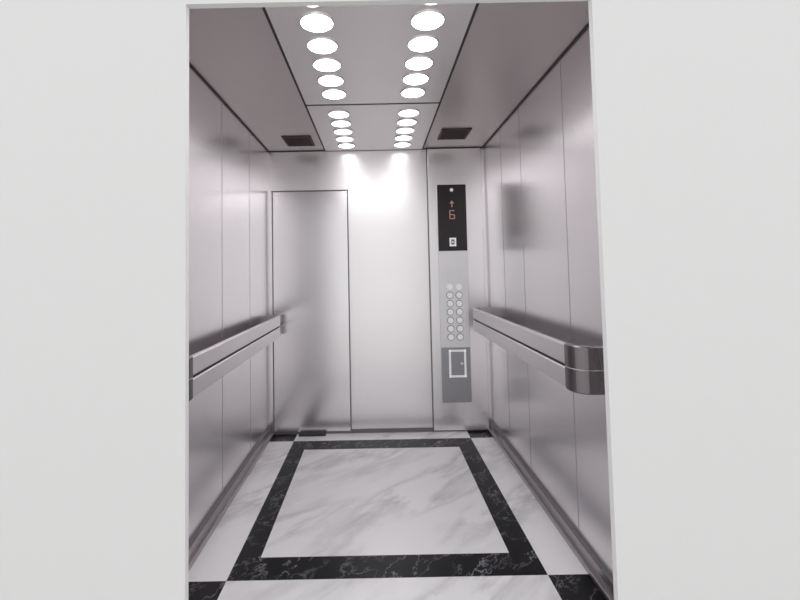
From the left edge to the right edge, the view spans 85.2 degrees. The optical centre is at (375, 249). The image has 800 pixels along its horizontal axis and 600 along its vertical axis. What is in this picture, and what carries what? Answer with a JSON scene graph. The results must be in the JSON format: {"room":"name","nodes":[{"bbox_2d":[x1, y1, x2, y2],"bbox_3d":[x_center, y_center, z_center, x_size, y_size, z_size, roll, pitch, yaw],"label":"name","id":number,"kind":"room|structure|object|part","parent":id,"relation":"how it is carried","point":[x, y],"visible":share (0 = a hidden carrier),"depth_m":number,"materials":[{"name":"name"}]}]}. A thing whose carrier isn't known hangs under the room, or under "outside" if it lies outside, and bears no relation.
{"room":"elevator interior","nodes":[
{"label":"elevator interior","id":0,"kind":"room"},
{"bbox_2d":[0,0,188,599],"bbox_3d":[-2.571,-0.703,1.450,3.885,4.200,0.025,-1,-3,0],"label":"wall","id":1,"kind":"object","parent":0,"point":[94,94],"visible":1,"depth_m":1.40,"materials":[{"name":"paint"}]},
{"bbox_2d":[189,66,270,541],"bbox_3d":[-0.875,0.262,2.491,0.040,2.305,2.080,-1,-3,0],"label":"wall","id":2,"kind":"structure","parent":0,"point":[230,257],"depth_m":2.43,"materials":[{"name":"metal"}]},
{"bbox_2d":[222,293,222,468],"bbox_3d":[-0.855,0.233,2.414,0.001,2.155,0.004,-1,-3,0],"label":"trim","id":3,"kind":"structure","parent":2,"relation":"attached to","point":[222,293],"depth_m":2.38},
{"bbox_2d":[189,424,271,559],"bbox_3d":[-0.825,1.369,2.409,0.018,0.085,2.020,-1,-3,0],"label":"toe kick","id":4,"kind":"object","parent":2,"relation":"attached to","point":[214,516],"depth_m":2.36,"materials":[{"name":"metal"}]},
{"bbox_3d":[-0.826,1.331,2.411,0.018,0.010,2.020,-1,-3,0],"label":"cap","id":5,"kind":"part","parent":4,"relation":"part of","materials":[{"name":"silver metal"}]},
{"bbox_2d":[189,433,273,569],"bbox_3d":[-0.819,1.400,2.408,0.028,0.022,2.020,-1,-3,0],"label":"ledge","id":6,"kind":"object","parent":2,"relation":"attached to","point":[200,547],"visible":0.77,"depth_m":2.33,"materials":[{"name":"metal"}]},
{"bbox_2d":[189,315,279,400],"bbox_3d":[-0.792,0.553,2.530,0.115,0.173,1.756,-1,-3,0],"label":"handrail","id":7,"kind":"object","parent":2,"relation":"attached to","point":[207,366],"visible":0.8,"depth_m":2.17,"materials":[{"name":"metal"}]},
{"bbox_2d":[249,169,250,409],"bbox_3d":[-0.855,0.258,2.944,0.001,2.155,0.004,-1,-3,0],"label":"trim","id":8,"kind":"structure","parent":2,"relation":"attached to","point":[249,169],"depth_m":2.96,"materials":[{"name":"silver metal"}]},
{"bbox_2d":[272,196,273,431],"bbox_3d":[-0.824,0.485,3.475,0.006,1.910,0.014,-1,-3,0],"label":"trim","id":9,"kind":"structure","parent":2,"relation":"attached to","point":[272,196],"depth_m":3.47,"materials":[{"name":"silver metal"}]},
{"bbox_2d":[265,3,481,151],"bbox_3d":[-0.004,-0.879,2.524,1.745,0.036,2.040,-1,-3,0],"label":"ceiling","id":10,"kind":"structure","parent":0,"point":[372,51],"depth_m":2.07,"materials":[{"name":"metal"}]},
{"bbox_2d":[189,62,268,151],"bbox_3d":[-0.873,-0.853,2.524,0.008,0.016,2.040,-1,-3,0],"label":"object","id":11,"kind":"object","parent":10,"relation":"attached to","point":[190,65],"visible":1,"depth_m":2.48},
{"bbox_2d":[189,7,323,150],"bbox_3d":[-0.650,-0.870,2.518,0.454,0.030,2.028,-1,-3,0],"label":"panel","id":12,"kind":"object","parent":10,"relation":"attached to","point":[236,51],"visible":0.75,"depth_m":2.13,"materials":[{"name":"metal"}]},
{"bbox_2d":[281,136,314,146],"bbox_3d":[-0.581,-0.817,3.263,0.210,0.008,0.240,-1,-3,0],"label":"ceiling vent","id":13,"kind":"object","parent":12,"relation":"attached to","point":[291,141],"visible":1,"depth_m":3.25,"materials":[{"name":"black metal"}]},
{"bbox_3d":[-0.581,-0.823,3.149,0.210,0.008,0.012,-1,-3,0],"label":"frame","id":14,"kind":"part","parent":13,"relation":"part of","materials":[{"name":"black metal"}]},
{"bbox_2d":[262,7,325,150],"bbox_3d":[-0.417,-0.872,2.524,0.012,0.034,2.040,-1,-3,0],"label":"gap","id":15,"kind":"object","parent":10,"relation":"attached to","point":[263,8],"visible":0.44,"depth_m":2.06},
{"bbox_3d":[-0.020,-0.902,2.027,0.783,0.036,1.045,-1,-3,0],"label":"panel","id":16,"kind":"part","parent":10,"relation":"part of","materials":[{"name":"metal"}]},
{"bbox_3d":[-0.019,-0.854,3.053,0.783,0.036,0.958,-1,-3,0],"label":"panel","id":17,"kind":"part","parent":10,"relation":"part of","materials":[{"name":"metal"}]},
{"bbox_2d":[306,102,439,105],"bbox_3d":[-0.019,-0.878,2.562,0.795,0.034,0.025,-1,-3,0],"label":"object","id":18,"kind":"object","parent":10,"relation":"attached to","point":[423,102],"visible":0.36,"depth_m":2.56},
{"bbox_2d":[422,3,478,148],"bbox_3d":[0.378,-0.887,2.524,0.012,0.034,2.040,-1,-3,0],"label":"gap","id":19,"kind":"object","parent":10,"relation":"attached to","point":[477,4],"visible":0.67,"depth_m":2.08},
{"bbox_2d":[424,1,588,147],"bbox_3d":[0.626,-0.894,2.518,0.484,0.030,2.028,-1,-3,0],"label":"panel","id":20,"kind":"object","parent":10,"relation":"attached to","point":[507,48],"visible":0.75,"depth_m":2.07,"materials":[{"name":"metal"}]},
{"bbox_2d":[437,128,471,139],"bbox_3d":[0.569,-0.844,3.163,0.210,0.008,0.240,-1,-3,0],"label":"ceiling vent","id":21,"kind":"object","parent":20,"relation":"attached to","point":[446,133],"visible":1,"depth_m":3.15,"materials":[{"name":"black metal"}]},
{"bbox_3d":[0.569,-0.849,3.049,0.210,0.008,0.012,-1,-3,0],"label":"frame","id":22,"kind":"part","parent":21,"relation":"part of","materials":[{"name":"black metal"}]},
{"bbox_2d":[482,23,588,147],"bbox_3d":[0.864,-0.886,2.524,0.008,0.016,2.040,-1,-3,0],"label":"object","id":23,"kind":"object","parent":10,"relation":"attached to","point":[587,25],"visible":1,"depth_m":2.23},
{"bbox_2d":[269,148,490,432],"bbox_3d":[0.018,0.293,3.510,1.745,2.305,0.040,-1,-3,0],"label":"wall","id":24,"kind":"structure","parent":0,"point":[390,341],"depth_m":3.50,"materials":[{"name":"metal"}]},
{"bbox_2d":[271,190,351,430],"bbox_3d":[-0.519,0.475,3.474,0.623,1.918,0.016,-1,-3,0],"label":"door frame","id":25,"kind":"structure","parent":24,"relation":"in","point":[300,190],"depth_m":3.48,"materials":[{"name":"silver metal"}]},
{"bbox_2d":[272,191,350,431],"bbox_3d":[-0.518,0.479,3.476,0.605,1.910,0.012,-1,-3,0],"label":"leaf","id":26,"kind":"object","parent":25,"relation":"attached to","point":[311,283],"visible":1,"depth_m":3.47,"materials":[{"name":"metal"}]},
{"bbox_2d":[274,428,487,434],"bbox_3d":[0.040,1.428,3.432,1.685,0.030,0.010,-1,-3,0],"label":"baseboard","id":27,"kind":"structure","parent":24,"relation":"attached to","point":[382,430],"depth_m":3.43,"materials":[{"name":"metal"}]},
{"bbox_2d":[426,150,433,429],"bbox_3d":[0.432,0.304,3.484,0.008,2.245,0.010,-1,-3,0],"label":"trim","id":28,"kind":"structure","parent":24,"relation":"attached to","point":[426,150],"depth_m":3.48,"materials":[{"name":"metal"}]},
{"bbox_2d":[436,184,471,402],"bbox_3d":[0.622,0.336,3.453,0.234,1.730,0.024,-1,-3,0],"label":"control panel","id":29,"kind":"object","parent":24,"relation":"attached to","point":[451,199],"visible":1,"depth_m":3.45,"materials":[{"name":"metal"}]},
{"bbox_3d":[0.584,0.896,3.422,0.016,0.216,0.004,-1,-3,0],"label":"phone frame","id":30,"kind":"part","parent":29,"relation":"part of","materials":[{"name":"silver metal"}]},
{"bbox_3d":[0.610,-0.260,3.478,0.230,0.533,0.006,-1,-3,0],"label":"display glass","id":31,"kind":"part","parent":29,"relation":"part of","materials":[{"name":"black glass"}]},
{"bbox_3d":[0.634,0.984,3.421,0.230,0.428,0.003,-1,-3,0],"label":"plate","id":32,"kind":"part","parent":29,"relation":"part of","materials":[{"name":"metal"}]},
{"bbox_3d":[0.642,0.795,3.427,0.136,0.016,0.004,-1,-3,0],"label":"phone frame","id":33,"kind":"part","parent":29,"relation":"part of","materials":[{"name":"silver metal"}]},
{"bbox_3d":[0.644,0.895,3.423,0.104,0.170,0.002,-1,-3,0],"label":"phone door","id":34,"kind":"part","parent":29,"relation":"part of","materials":[{"name":"metal"}]},
{"bbox_3d":[0.646,0.995,3.417,0.136,0.016,0.004,-1,-3,0],"label":"phone frame","id":35,"kind":"part","parent":29,"relation":"part of","materials":[{"name":"silver metal"}]},
{"bbox_3d":[0.704,0.894,3.422,0.016,0.216,0.004,-1,-3,0],"label":"phone frame","id":36,"kind":"part","parent":29,"relation":"part of","materials":[{"name":"silver metal"}]},
{"bbox_2d":[427,148,488,430],"bbox_3d":[0.653,0.297,3.478,0.435,2.245,0.022,-1,-3,0],"label":"wall panel","id":37,"kind":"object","parent":24,"relation":"attached to","point":[456,165],"depth_m":3.47,"materials":[{"name":"metal"}]},
{"bbox_2d":[186,0,587,8],"bbox_3d":[0.023,-1.840,1.501,1.347,2.025,0.025,-1,-3,0],"label":"lintel","id":38,"kind":"object","parent":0,"point":[192,4],"visible":1,"depth_m":1.45,"materials":[{"name":"paint"}]},
{"bbox_2d":[483,26,612,576],"bbox_3d":[0.909,0.228,2.491,0.040,2.305,2.080,-1,-3,0],"label":"wall","id":39,"kind":"structure","parent":0,"point":[551,435],"depth_m":2.18,"materials":[{"name":"metal"}]},
{"bbox_2d":[500,146,509,426],"bbox_3d":[0.889,0.227,2.994,0.001,2.155,0.004,-1,-3,0],"label":"trim","id":40,"kind":"structure","parent":39,"relation":"attached to","point":[500,146],"depth_m":3.00,"materials":[{"name":"grey metal"}]},
{"bbox_2d":[518,107,530,455],"bbox_3d":[0.889,0.208,2.594,0.001,2.155,0.004,-1,-3,0],"label":"trim","id":41,"kind":"structure","parent":39,"relation":"attached to","point":[518,107],"depth_m":2.60,"materials":[{"name":"grey metal"}]},
{"bbox_2d":[473,307,604,394],"bbox_3d":[0.819,0.493,2.512,0.152,0.178,1.796,-1,-3,0],"label":"handrail","id":42,"kind":"object","parent":39,"relation":"attached to","point":[579,368],"visible":0.99,"depth_m":1.86,"materials":[{"name":"metal"}]},
{"bbox_2d":[488,428,613,599],"bbox_3d":[0.897,1.367,2.408,0.028,0.022,2.020,-1,-3,0],"label":"ledge","id":43,"kind":"object","parent":39,"relation":"attached to","point":[606,594],"visible":0.85,"depth_m":2.09,"materials":[{"name":"metal"}]},
{"bbox_2d":[489,420,613,598],"bbox_3d":[0.902,1.335,2.409,0.018,0.085,2.020,-1,-3,0],"label":"toe kick","id":44,"kind":"object","parent":39,"relation":"attached to","point":[584,553],"depth_m":2.09,"materials":[{"name":"metal"}]},
{"bbox_3d":[0.901,1.298,2.411,0.018,0.010,2.020,-1,-3,0],"label":"cap","id":45,"kind":"part","parent":44,"relation":"part of","materials":[{"name":"silver metal"}]},
{"bbox_2d":[560,64,578,528],"bbox_3d":[0.888,0.180,1.995,0.001,2.155,0.004,-1,-3,0],"label":"trim","id":46,"kind":"structure","parent":39,"relation":"attached to","point":[560,64],"depth_m":2.00,"materials":[{"name":"silver metal"}]},
{"bbox_2d":[588,0,799,599],"bbox_3d":[2.601,-0.803,1.450,3.768,4.200,0.025,-1,-3,0],"label":"wall","id":47,"kind":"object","parent":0,"point":[696,103],"visible":1,"depth_m":1.40,"materials":[{"name":"paint"}]},
{"bbox_3d":[0.041,1.460,2.424,1.825,0.110,2.100,-1,-3,0],"label":"slab","id":48,"kind":"object","parent":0,"visible":0},
{"bbox_2d":[189,581,225,599],"bbox_3d":[-0.729,1.379,1.673,0.210,0.010,0.270,-1,-3,0],"label":"floor tile","id":49,"kind":"object","parent":48,"relation":"on","point":[206,590],"visible":0.6,"depth_m":1.76,"materials":[{"name":"black stone"}]},
{"bbox_2d":[189,441,293,581],"bbox_3d":[-0.728,1.421,2.547,0.210,0.010,1.480,-1,-3,0],"label":"marble","id":50,"kind":"object","parent":48,"relation":"on","point":[216,560],"visible":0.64,"depth_m":2.24},
{"bbox_2d":[238,450,303,557],"bbox_3d":[-0.570,1.417,2.539,0.105,0.010,1.175,-1,-3,0],"label":"band","id":51,"kind":"object","parent":48,"relation":"on","point":[254,545],"visible":1,"depth_m":2.34,"materials":[{"name":"black stone"}]},
{"bbox_2d":[270,434,296,441],"bbox_3d":[-0.727,1.459,3.361,0.210,0.010,0.150,-1,-3,0],"label":"floor tile","id":52,"kind":"object","parent":48,"relation":"on","point":[286,437],"visible":0.64,"depth_m":3.35,"materials":[{"name":"black stone"}]},
{"bbox_2d":[290,438,474,449],"bbox_3d":[0.048,1.437,3.206,1.340,0.010,0.160,-1,-3,0],"label":"band","id":53,"kind":"object","parent":48,"relation":"on","point":[443,442],"visible":1,"depth_m":3.20,"materials":[{"name":"black stone"}]},
{"bbox_2d":[294,431,470,440],"bbox_3d":[0.048,1.444,3.361,1.340,0.010,0.150,-1,-3,0],"label":"marble","id":54,"kind":"object","parent":48,"relation":"on","point":[443,434],"visible":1,"depth_m":3.35},
{"bbox_2d":[299,432,325,436],"bbox_3d":[-0.497,1.442,3.399,0.210,0.018,0.046,-1,-3,0],"label":"guide","id":55,"kind":"object","parent":54,"relation":"on","point":[301,434],"visible":1,"depth_m":3.38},
{"bbox_2d":[261,447,508,557],"bbox_3d":[0.041,1.406,2.539,1.117,0.010,1.175,-1,-3,0],"label":"marble","id":56,"kind":"object","parent":48,"relation":"on","point":[425,500],"visible":1,"depth_m":2.34},
{"bbox_2d":[227,552,547,580],"bbox_3d":[0.046,1.374,1.880,1.340,0.010,0.145,-1,-3,0],"label":"band","id":57,"kind":"object","parent":48,"relation":"on","point":[527,563],"visible":1,"depth_m":1.88,"materials":[{"name":"black stone"}]},
{"bbox_2d":[217,575,561,599],"bbox_3d":[0.046,1.361,1.603,1.340,0.010,0.410,-1,-3,0],"label":"marble","id":58,"kind":"object","parent":48,"relation":"on","point":[518,587],"visible":1,"depth_m":1.74},
{"bbox_2d":[467,431,492,437],"bbox_3d":[0.815,1.429,3.361,0.195,0.010,0.150,-1,-3,0],"label":"floor tile","id":59,"kind":"object","parent":48,"relation":"on","point":[473,434],"visible":0.64,"depth_m":3.35,"materials":[{"name":"black stone"}]},
{"bbox_2d":[460,446,534,552],"bbox_3d":[0.658,1.394,2.539,0.118,0.010,1.175,-1,-3,0],"label":"band","id":60,"kind":"object","parent":48,"relation":"on","point":[515,540],"visible":1,"depth_m":2.34,"materials":[{"name":"black stone"}]},
{"bbox_2d":[471,438,587,574],"bbox_3d":[0.814,1.391,2.547,0.195,0.010,1.480,-1,-3,0],"label":"marble","id":61,"kind":"object","parent":48,"relation":"on","point":[555,555],"visible":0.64,"depth_m":2.24},
{"bbox_2d":[548,574,605,599],"bbox_3d":[0.814,1.350,1.673,0.195,0.010,0.270,-1,-3,0],"label":"floor tile","id":62,"kind":"object","parent":48,"relation":"on","point":[570,586],"visible":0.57,"depth_m":1.73,"materials":[{"name":"black stone"}]}
]}

